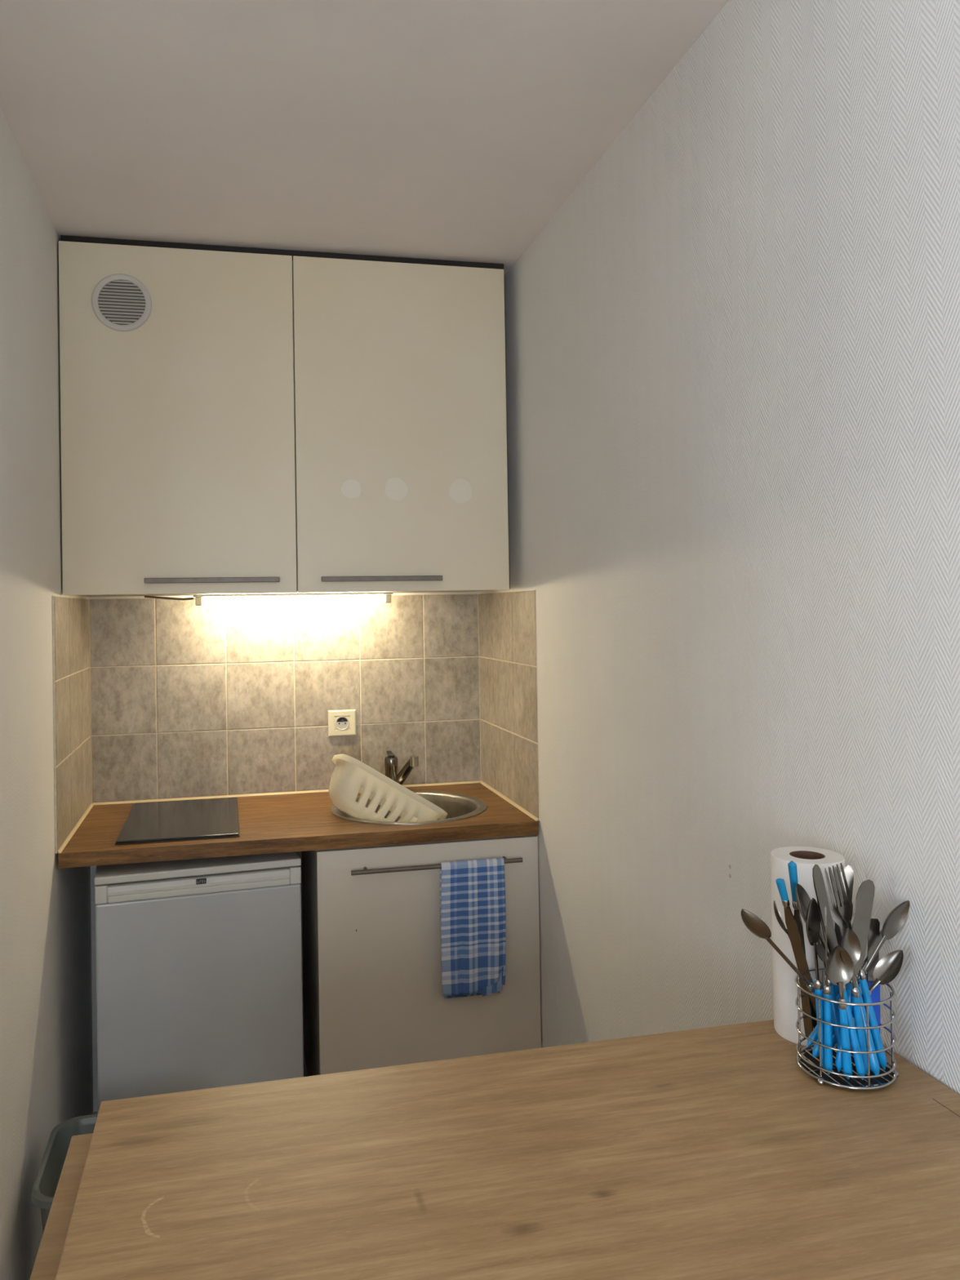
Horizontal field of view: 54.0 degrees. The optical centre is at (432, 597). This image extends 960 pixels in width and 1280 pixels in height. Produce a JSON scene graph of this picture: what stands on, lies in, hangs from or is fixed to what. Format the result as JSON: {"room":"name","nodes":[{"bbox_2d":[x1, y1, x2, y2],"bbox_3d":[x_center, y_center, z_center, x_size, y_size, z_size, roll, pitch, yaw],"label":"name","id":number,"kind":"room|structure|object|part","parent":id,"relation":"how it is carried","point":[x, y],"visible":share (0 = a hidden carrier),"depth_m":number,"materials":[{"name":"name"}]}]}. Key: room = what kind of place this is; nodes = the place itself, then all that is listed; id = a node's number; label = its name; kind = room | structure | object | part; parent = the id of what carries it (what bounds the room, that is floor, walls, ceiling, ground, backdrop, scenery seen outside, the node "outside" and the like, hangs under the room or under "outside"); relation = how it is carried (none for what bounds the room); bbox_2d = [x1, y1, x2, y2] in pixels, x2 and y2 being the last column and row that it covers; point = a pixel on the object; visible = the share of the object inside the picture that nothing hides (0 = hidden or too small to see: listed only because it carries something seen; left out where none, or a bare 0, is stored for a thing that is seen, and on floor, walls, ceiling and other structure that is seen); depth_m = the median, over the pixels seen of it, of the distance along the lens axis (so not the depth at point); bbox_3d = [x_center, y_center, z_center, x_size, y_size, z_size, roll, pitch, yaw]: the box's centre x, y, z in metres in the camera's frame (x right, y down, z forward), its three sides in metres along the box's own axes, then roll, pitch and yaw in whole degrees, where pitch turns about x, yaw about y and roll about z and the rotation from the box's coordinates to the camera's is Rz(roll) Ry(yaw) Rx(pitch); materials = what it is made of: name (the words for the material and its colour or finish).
{"room":"kitchen","nodes":[
{"label":"kitchen","id":0,"kind":"room"},
{"bbox_2d":[0,106,93,1279],"bbox_3d":[-0.814,0.285,1.583,0.126,2.418,2.600,-1,-1,-12],"label":"wall","id":1,"kind":"structure","parent":0,"point":[46,1050],"depth_m":1.99,"materials":[{"name":"paint"}]},
{"bbox_2d":[87,591,481,1111],"bbox_3d":[-0.440,0.294,2.944,1.400,2.418,0.101,-1,-1,-12],"label":"wall","id":2,"kind":"structure","parent":0,"point":[188,700],"depth_m":2.88,"materials":[{"name":"tile"}]},
{"bbox_2d":[58,235,509,596],"bbox_3d":[-0.403,-0.463,2.665,1.164,0.907,0.476,-1,-1,-12],"label":"upper cabinet","id":3,"kind":"object","parent":2,"relation":"attached to","point":[234,420],"visible":1,"depth_m":2.45,"materials":[{"name":"beige"}]},
{"bbox_3d":[-0.647,-0.451,2.407,0.577,0.884,0.018,-1,-1,-12],"label":"door","id":4,"kind":"part","parent":3,"relation":"part of","materials":[{"name":"beige laminate"}]},
{"bbox_3d":[-0.561,-0.044,2.396,0.335,0.013,0.029,-1,-1,-12],"label":"handle","id":5,"kind":"part","parent":3,"relation":"part of","materials":[{"name":"grey metal"}]},
{"bbox_2d":[144,592,393,605],"bbox_3d":[-0.478,0.005,2.776,0.723,0.032,0.058,-1,-1,-12],"label":"lamp","id":6,"kind":"object","parent":3,"relation":"attached to","point":[331,597],"visible":1,"depth_m":2.77,"materials":[{"name":"white plastic"}]},
{"bbox_2d":[341,480,360,497],"bbox_3d":[-0.217,-0.287,2.490,0.052,0.050,0.001,-1,-1,-12],"label":"sticker","id":7,"kind":"object","parent":3,"relation":"attached to","point":[349,488],"depth_m":2.49,"materials":[{"name":"beige"}]},
{"bbox_3d":[-0.135,-0.050,2.489,0.323,0.013,0.029,-1,-1,-12],"label":"handle","id":8,"kind":"part","parent":3,"relation":"part of","materials":[{"name":"grey metal"}]},
{"bbox_2d":[384,477,408,500],"bbox_3d":[-0.098,-0.290,2.516,0.062,0.061,0.001,-1,-1,-12],"label":"sticker","id":9,"kind":"object","parent":3,"relation":"attached to","point":[395,488],"depth_m":2.52,"materials":[{"name":"beige"}]},
{"bbox_3d":[-0.081,-0.459,2.532,0.577,0.884,0.018,-1,-1,-12],"label":"door","id":10,"kind":"part","parent":3,"relation":"part of","materials":[{"name":"beige laminate"}]},
{"bbox_2d":[448,478,471,503],"bbox_3d":[0.075,-0.289,2.554,0.065,0.067,0.001,-1,-1,-12],"label":"sticker","id":11,"kind":"object","parent":3,"relation":"attached to","point":[460,489],"depth_m":2.55,"materials":[{"name":"beige"}]},
{"bbox_2d":[328,709,355,736],"bbox_3d":[-0.282,0.391,2.917,0.086,0.080,0.017,-1,-1,-12],"label":"wall socket","id":12,"kind":"object","parent":2,"relation":"attached to","point":[340,722],"visible":1,"depth_m":2.92,"materials":[{"name":"beige plastic"}]},
{"bbox_2d":[0,0,728,275],"bbox_3d":[-0.833,-0.992,-0.015,3.500,0.100,5.750,-1,-1,-12],"label":"ceiling","id":13,"kind":"structure","parent":0,"point":[443,130],"depth_m":1.79,"materials":[{"name":"paint"}]},
{"bbox_2d":[478,0,959,1094],"bbox_3d":[0.805,0.245,0.351,0.178,2.418,5.700,-1,-1,-12],"label":"wall","id":14,"kind":"structure","parent":0,"point":[724,635],"depth_m":1.48,"materials":[{"name":"paint"}]},
{"bbox_3d":[-0.792,1.526,-0.043,3.500,0.100,5.750,-1,-1,-12],"label":"floor","id":15,"kind":"structure","parent":0,"visible":0},
{"bbox_2d":[31,1114,97,1232],"bbox_3d":[-0.634,1.293,1.858,0.260,0.402,0.295,-1,-1,-12],"label":"chair","id":16,"kind":"object","parent":15,"relation":"on","point":[45,1185],"visible":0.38,"depth_m":1.88,"materials":[{"name":"plastic"}]},
{"bbox_2d":[93,851,303,1114],"bbox_3d":[-0.631,1.082,2.520,0.490,0.840,0.503,-1,-1,-17],"label":"fridge","id":17,"kind":"object","parent":15,"relation":"on","point":[198,962],"visible":0.68,"depth_m":2.28,"materials":[{"name":"grey"}]},
{"bbox_3d":[-0.569,0.701,2.303,0.488,0.042,0.038,-1,-1,-17],"label":"handle trim","id":18,"kind":"part","parent":17,"relation":"part of","materials":[{"name":"grey plastic"}]},
{"bbox_2d":[301,835,541,1075],"bbox_3d":[-0.054,1.062,2.653,0.580,0.864,0.588,-1,-1,-12],"label":"base cabinet","id":19,"kind":"object","parent":15,"relation":"on","point":[373,997],"visible":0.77,"depth_m":2.40,"materials":[{"name":"laminate"}]},
{"bbox_2d":[57,780,538,868],"bbox_3d":[-0.363,0.613,2.613,1.186,0.041,0.568,-1,-1,-12],"label":"countertop","id":20,"kind":"structure","parent":19,"relation":"on","point":[278,822],"depth_m":2.42,"materials":[{"name":"brown wood"}]},
{"bbox_2d":[115,797,239,844],"bbox_3d":[-0.678,0.599,2.541,0.297,0.008,0.471,-1,-1,-12],"label":"cooktop","id":21,"kind":"object","parent":20,"relation":"in","point":[212,818],"visible":1,"depth_m":2.49,"materials":[{"name":"grey glass"}]},
{"bbox_2d":[384,751,418,785],"bbox_3d":[-0.098,0.538,2.873,0.054,0.119,0.171,0,-1,-42],"label":"faucet","id":22,"kind":"object","parent":20,"relation":"on","point":[391,761],"visible":0.72,"depth_m":2.89,"materials":[{"name":"silver metal"}]},
{"bbox_3d":[-0.133,0.487,2.922,0.020,0.011,0.054,-1,-1,-12],"label":"lever","id":23,"kind":"part","parent":22,"relation":"part of","materials":[{"name":"silver metal"}]},
{"bbox_3d":[-0.086,0.533,2.861,0.032,0.106,0.122,0,-1,-36],"label":"spout","id":24,"kind":"part","parent":22,"relation":"part of","materials":[{"name":"silver metal"}]},
{"bbox_2d":[330,791,487,824],"bbox_3d":[-0.066,0.670,2.663,0.441,0.158,0.441,-1,-1,-12],"label":"sink","id":25,"kind":"object","parent":20,"relation":"in","point":[457,806],"visible":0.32,"depth_m":2.77,"materials":[{"name":"metal"}]},
{"bbox_2d":[328,753,447,822],"bbox_3d":[-0.129,0.555,2.617,0.321,0.265,0.201,-1,-1,-12],"label":"dish rack","id":26,"kind":"object","parent":25,"relation":"in","point":[350,776],"visible":0.77,"depth_m":2.53,"materials":[{"name":"white plastic"}]},
{"bbox_3d":[0.011,0.682,2.392,0.444,0.011,0.039,-1,-1,-12],"label":"handle","id":27,"kind":"part","parent":19,"relation":"part of","materials":[{"name":"grey metal"}]},
{"bbox_2d":[440,857,506,998],"bbox_3d":[0.102,0.844,2.393,0.172,0.348,0.032,-1,-1,-12],"label":"tea towel","id":28,"kind":"object","parent":19,"relation":"hanging from","point":[473,891],"visible":1,"depth_m":2.38,"materials":[{"name":"fabric"}]},
{"bbox_2d":[29,1019,959,1279],"bbox_3d":[0.152,1.011,0.784,0.961,0.916,0.747,-1,-1,-12],"label":"bar table","id":29,"kind":"object","parent":15,"relation":"on","point":[704,1153],"visible":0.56,"depth_m":0.91,"materials":[{"name":"brown wood"}]},
{"bbox_3d":[-0.293,1.036,0.689,0.050,0.880,0.742,-1,-1,-12],"label":"leg panel","id":30,"kind":"part","parent":29,"relation":"part of","materials":[{"name":"brown wood"}]},
{"bbox_2d":[770,846,844,1046],"bbox_3d":[0.478,0.440,1.195,0.088,0.224,0.088,-1,-1,-12],"label":"roll","id":31,"kind":"object","parent":29,"relation":"on","point":[784,987],"visible":0.52,"depth_m":1.17,"materials":[{"name":"paper"}]},
{"bbox_2d":[794,967,898,1089],"bbox_3d":[0.479,0.501,1.095,0.108,0.100,0.110,-1,-1,-12],"label":"basket","id":32,"kind":"object","parent":29,"relation":"on","point":[811,1065],"visible":0.73,"depth_m":1.07,"materials":[{"name":"silver metal"}]},
{"bbox_2d":[741,908,823,1004],"bbox_3d":[0.432,0.442,1.085,0.174,0.185,0.021,-1,-1,-19],"label":"spoon","id":33,"kind":"object","parent":32,"relation":"in","point":[753,922],"visible":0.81,"depth_m":1.06,"materials":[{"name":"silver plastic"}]},
{"bbox_2d":[741,908,810,985],"bbox_3d":[0.392,0.402,1.072,0.024,0.137,0.008,-29,19,42],"label":"bowl","id":34,"kind":"object","parent":33,"relation":"on","point":[752,922],"depth_m":1.06,"materials":[{"name":"metal"}]},
{"bbox_2d":[773,900,813,983],"bbox_3d":[0.445,0.448,1.125,0.088,0.180,0.021,-1,-1,-21],"label":"teaspoon","id":35,"kind":"object","parent":32,"relation":"in","point":[778,916],"visible":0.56,"depth_m":1.11,"materials":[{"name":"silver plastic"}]},
{"bbox_2d":[773,900,790,939],"bbox_3d":[0.422,0.403,1.117,0.007,0.095,0.025,-24,7,13],"label":"bowl","id":36,"kind":"object","parent":35,"relation":"on","point":[778,916],"depth_m":1.11,"materials":[{"name":"silver metal"}]},
{"bbox_2d":[775,878,817,1028],"bbox_3d":[0.431,0.427,1.100,0.087,0.211,0.014,0,-1,-37],"label":"table knife","id":37,"kind":"object","parent":32,"relation":"in","point":[790,921],"visible":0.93,"depth_m":1.09,"materials":[{"name":"blue plastic"}]},
{"bbox_3d":[0.402,0.336,1.080,0.009,0.030,0.010,-29,16,-39],"label":"handle","id":38,"kind":"part","parent":37,"relation":"part of","materials":[{"name":"blue plastic"}]},
{"bbox_3d":[0.437,0.443,1.104,0.002,0.193,0.014,-29,16,-40],"label":"blade","id":39,"kind":"part","parent":37,"relation":"part of","materials":[{"name":"silver metal"}]},
{"bbox_2d":[787,860,813,1037],"bbox_3d":[0.435,0.420,1.111,0.013,0.226,0.048,-2,-1,43],"label":"table knife","id":40,"kind":"object","parent":32,"relation":"in","point":[806,1004],"visible":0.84,"depth_m":1.10,"materials":[{"name":"blue plastic"}]},
{"bbox_3d":[0.423,0.333,1.100,0.009,0.052,0.011,-11,8,-22],"label":"handle","id":41,"kind":"part","parent":40,"relation":"part of","materials":[{"name":"blue plastic"}]},
{"bbox_3d":[0.440,0.448,1.115,0.002,0.175,0.014,-11,8,-22],"label":"blade","id":42,"kind":"part","parent":40,"relation":"part of","materials":[{"name":"silver metal"}]},
{"bbox_2d":[805,897,825,1068],"bbox_3d":[0.436,0.441,1.071,0.040,0.201,0.010,0,-1,-37],"label":"spoon","id":43,"kind":"object","parent":32,"relation":"in","point":[813,916],"visible":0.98,"depth_m":1.07,"materials":[{"name":"blue plastic"}]},
{"bbox_2d":[805,897,820,980],"bbox_3d":[0.433,0.390,1.071,0.032,0.098,0.009,-10,6,-44],"label":"bowl","id":44,"kind":"object","parent":43,"relation":"on","point":[813,916],"depth_m":1.07,"materials":[{"name":"metal"}]},
{"bbox_3d":[0.445,0.493,1.077,0.010,0.098,0.009,-10,6,-44],"label":"handle","id":45,"kind":"part","parent":43,"relation":"part of","materials":[{"name":"blue plastic"}]},
{"bbox_2d":[795,884,854,1018],"bbox_3d":[0.465,0.434,1.089,0.099,0.211,0.027,-1,-1,-11],"label":"spoon","id":46,"kind":"object","parent":32,"relation":"in","point":[803,900],"visible":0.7,"depth_m":1.09,"materials":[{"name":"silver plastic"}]},
{"bbox_2d":[795,884,829,957],"bbox_3d":[0.441,0.384,1.085,0.009,0.116,0.038,-24,2,36],"label":"bowl","id":47,"kind":"object","parent":46,"relation":"on","point":[803,900],"depth_m":1.09,"materials":[{"name":"metal"}]},
{"bbox_2d":[823,902,832,1074],"bbox_3d":[0.448,0.444,1.066,0.009,0.195,0.016,-1,0,24],"label":"table knife","id":48,"kind":"object","parent":32,"relation":"in","point":[827,988],"visible":1,"depth_m":1.06,"materials":[{"name":"blue plastic"}]},
{"bbox_3d":[0.447,0.395,1.066,0.002,0.098,0.016,-1,0,24],"label":"blade","id":49,"kind":"part","parent":48,"relation":"part of","materials":[{"name":"silver metal"}]},
{"bbox_3d":[0.449,0.494,1.067,0.009,0.094,0.010,-1,0,24],"label":"handle","id":50,"kind":"part","parent":48,"relation":"part of","materials":[{"name":"blue plastic"}]},
{"bbox_2d":[816,901,839,1044],"bbox_3d":[0.460,0.450,1.089,0.022,0.183,0.044,-1,-1,-30],"label":"table knife","id":51,"kind":"object","parent":32,"relation":"in","point":[820,950],"visible":0.48,"depth_m":1.09,"materials":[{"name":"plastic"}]},
{"bbox_3d":[0.466,0.494,1.081,0.010,0.096,0.009,-2,-13,-29],"label":"handle","id":52,"kind":"part","parent":51,"relation":"part of","materials":[{"name":"blue plastic"}]},
{"bbox_2d":[812,864,865,1079],"bbox_3d":[0.464,0.425,1.071,0.053,0.232,0.016,-1,-1,41],"label":"table knife","id":53,"kind":"object","parent":32,"relation":"in","point":[819,884],"visible":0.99,"depth_m":1.08,"materials":[{"name":"blue plastic"}]},
{"bbox_3d":[0.454,0.375,1.079,0.016,0.134,0.002,-5,-10,-29],"label":"blade","id":54,"kind":"part","parent":53,"relation":"part of","materials":[{"name":"silver metal"}]},
{"bbox_3d":[0.474,0.492,1.061,0.010,0.100,0.009,-5,-10,-29],"label":"handle","id":55,"kind":"part","parent":53,"relation":"part of","materials":[{"name":"blue plastic"}]},
{"bbox_2d":[826,945,853,1079],"bbox_3d":[0.459,0.466,1.058,0.031,0.150,0.011,-1,-1,8],"label":"teaspoon","id":56,"kind":"object","parent":32,"relation":"in","point":[838,973],"visible":1,"depth_m":1.06,"materials":[{"name":"blue plastic"}]},
{"bbox_2d":[826,945,853,999],"bbox_3d":[0.458,0.422,1.060,0.032,0.062,0.009,-4,-1,-3],"label":"bowl","id":57,"kind":"object","parent":56,"relation":"on","point":[839,973],"depth_m":1.06,"materials":[{"name":"metal"}]},
{"bbox_3d":[0.464,0.500,1.056,0.010,0.082,0.009,-4,-1,-3],"label":"handle","id":58,"kind":"part","parent":56,"relation":"part of","materials":[{"name":"blue plastic"}]},
{"bbox_2d":[832,865,853,1047],"bbox_3d":[0.489,0.431,1.129,0.042,0.214,0.014,-1,-1,-29],"label":"table knife","id":59,"kind":"object","parent":32,"relation":"in","point":[849,873],"visible":0.13,"depth_m":1.13,"materials":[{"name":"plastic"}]},
{"bbox_3d":[0.481,0.488,1.123,0.010,0.100,0.009,5,-5,21],"label":"handle","id":60,"kind":"part","parent":59,"relation":"part of","materials":[{"name":"blue plastic"}]},
{"bbox_3d":[0.495,0.380,1.133,0.017,0.113,0.002,5,-5,21],"label":"blade","id":61,"kind":"part","parent":59,"relation":"part of","materials":[{"name":"silver metal"}]},
{"bbox_3d":[0.481,0.548,1.094,0.098,0.001,0.098,-1,-1,-12],"label":"plate","id":62,"kind":"part","parent":32,"relation":"part of","materials":[{"name":"silver metal"}]},
{"bbox_2d":[807,928,886,1046],"bbox_3d":[0.495,0.461,1.115,0.115,0.134,0.013,-1,-1,-12],"label":"teaspoon","id":63,"kind":"object","parent":32,"relation":"in","point":[814,1035],"visible":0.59,"depth_m":1.11,"materials":[{"name":"blue plastic"}]},
{"bbox_3d":[0.471,0.490,1.111,0.010,0.098,0.009,44,-9,-36],"label":"handle","id":64,"kind":"part","parent":63,"relation":"part of","materials":[{"name":"blue plastic"}]},
{"bbox_2d":[821,866,879,1075],"bbox_3d":[0.487,0.432,1.094,0.020,0.220,0.076,-1,-1,-23],"label":"fork","id":65,"kind":"object","parent":32,"relation":"in","point":[836,917],"visible":0.55,"depth_m":1.08,"materials":[{"name":"blue plastic"}]},
{"bbox_3d":[0.495,0.493,1.073,0.010,0.100,0.009,-9,-17,5],"label":"handle","id":66,"kind":"part","parent":65,"relation":"part of","materials":[{"name":"blue plastic"}]},
{"bbox_2d":[840,928,867,1074],"bbox_3d":[0.476,0.458,1.066,0.033,0.167,0.011,-1,-1,-6],"label":"teaspoon","id":67,"kind":"object","parent":32,"relation":"in","point":[850,941],"visible":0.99,"depth_m":1.06,"materials":[{"name":"blue plastic"}]},
{"bbox_2d":[840,928,861,987],"bbox_3d":[0.473,0.409,1.067,0.028,0.070,0.009,-7,0,-18],"label":"bowl","id":68,"kind":"object","parent":67,"relation":"on","point":[850,941],"depth_m":1.07,"materials":[{"name":"metal"}]},
{"bbox_3d":[0.484,0.495,1.065,0.010,0.092,0.009,-7,0,-18],"label":"handle","id":69,"kind":"part","parent":67,"relation":"part of","materials":[{"name":"blue plastic"}]},
{"bbox_2d":[835,879,875,1071],"bbox_3d":[0.485,0.433,1.079,0.066,0.209,0.009,-1,-1,-27],"label":"table knife","id":70,"kind":"object","parent":32,"relation":"in","point":[864,898],"visible":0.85,"depth_m":1.08,"materials":[{"name":"blue plastic"}]},
{"bbox_3d":[0.470,0.489,1.071,0.010,0.100,0.009,13,-8,-7],"label":"handle","id":71,"kind":"part","parent":70,"relation":"part of","materials":[{"name":"blue plastic"}]},
{"bbox_3d":[0.494,0.383,1.085,0.021,0.114,0.002,13,-8,-7],"label":"blade","id":72,"kind":"part","parent":70,"relation":"part of","materials":[{"name":"silver metal"}]},
{"bbox_2d":[828,862,887,1070],"bbox_3d":[0.492,0.426,1.089,0.058,0.230,0.016,-1,-1,21],"label":"fork","id":73,"kind":"object","parent":32,"relation":"in","point":[846,911],"visible":0.9,"depth_m":1.09,"materials":[{"name":"blue plastic"}]},
{"bbox_3d":[0.506,0.489,1.080,0.010,0.105,0.009,-9,-6,-21],"label":"handle","id":74,"kind":"part","parent":73,"relation":"part of","materials":[{"name":"blue plastic"}]},
{"bbox_2d":[814,950,903,1057],"bbox_3d":[0.497,0.474,1.099,0.106,0.123,0.020,-1,-1,3],"label":"teaspoon","id":75,"kind":"object","parent":32,"relation":"in","point":[889,966],"visible":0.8,"depth_m":1.10,"materials":[{"name":"blue plastic"}]},
{"bbox_3d":[0.475,0.501,1.096,0.009,0.092,0.010,41,-1,-34],"label":"handle","id":76,"kind":"part","parent":75,"relation":"part of","materials":[{"name":"blue plastic"}]},
{"bbox_2d":[868,950,903,991],"bbox_3d":[0.530,0.438,1.098,0.007,0.063,0.024,41,-1,-34],"label":"bowl","id":77,"kind":"object","parent":75,"relation":"on","point":[890,966],"depth_m":1.10,"materials":[{"name":"metal"}]},
{"bbox_2d":[812,900,909,1057],"bbox_3d":[0.503,0.446,1.101,0.132,0.171,0.014,-1,-1,-13],"label":"spoon","id":78,"kind":"object","parent":32,"relation":"in","point":[895,919],"visible":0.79,"depth_m":1.11,"materials":[{"name":"blue plastic"}]},
{"bbox_3d":[0.469,0.491,1.093,0.010,0.100,0.009,39,-8,-28],"label":"handle","id":79,"kind":"part","parent":78,"relation":"part of","materials":[{"name":"blue plastic"}]},
{"bbox_2d":[863,900,909,973],"bbox_3d":[0.531,0.402,1.110,0.032,0.108,0.010,39,-8,-28],"label":"bowl","id":80,"kind":"object","parent":78,"relation":"on","point":[894,922],"depth_m":1.12,"materials":[{"name":"metal"}]},
{"bbox_2d":[864,918,880,1034],"bbox_3d":[0.519,0.461,1.108,0.036,0.157,0.015,0,-1,-36],"label":"table knife","id":81,"kind":"object","parent":32,"relation":"in","point":[874,927],"visible":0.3,"depth_m":1.11,"materials":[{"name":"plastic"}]},
{"bbox_3d":[0.517,0.497,1.107,0.024,0.085,0.009,5,-6,-5],"label":"handle","id":82,"kind":"part","parent":81,"relation":"part of","materials":[{"name":"blue plastic"}]},
{"bbox_3d":[0.523,0.420,1.115,0.014,0.074,0.002,5,-6,-5],"label":"blade","id":83,"kind":"part","parent":81,"relation":"part of","materials":[{"name":"silver metal"}]}
]}

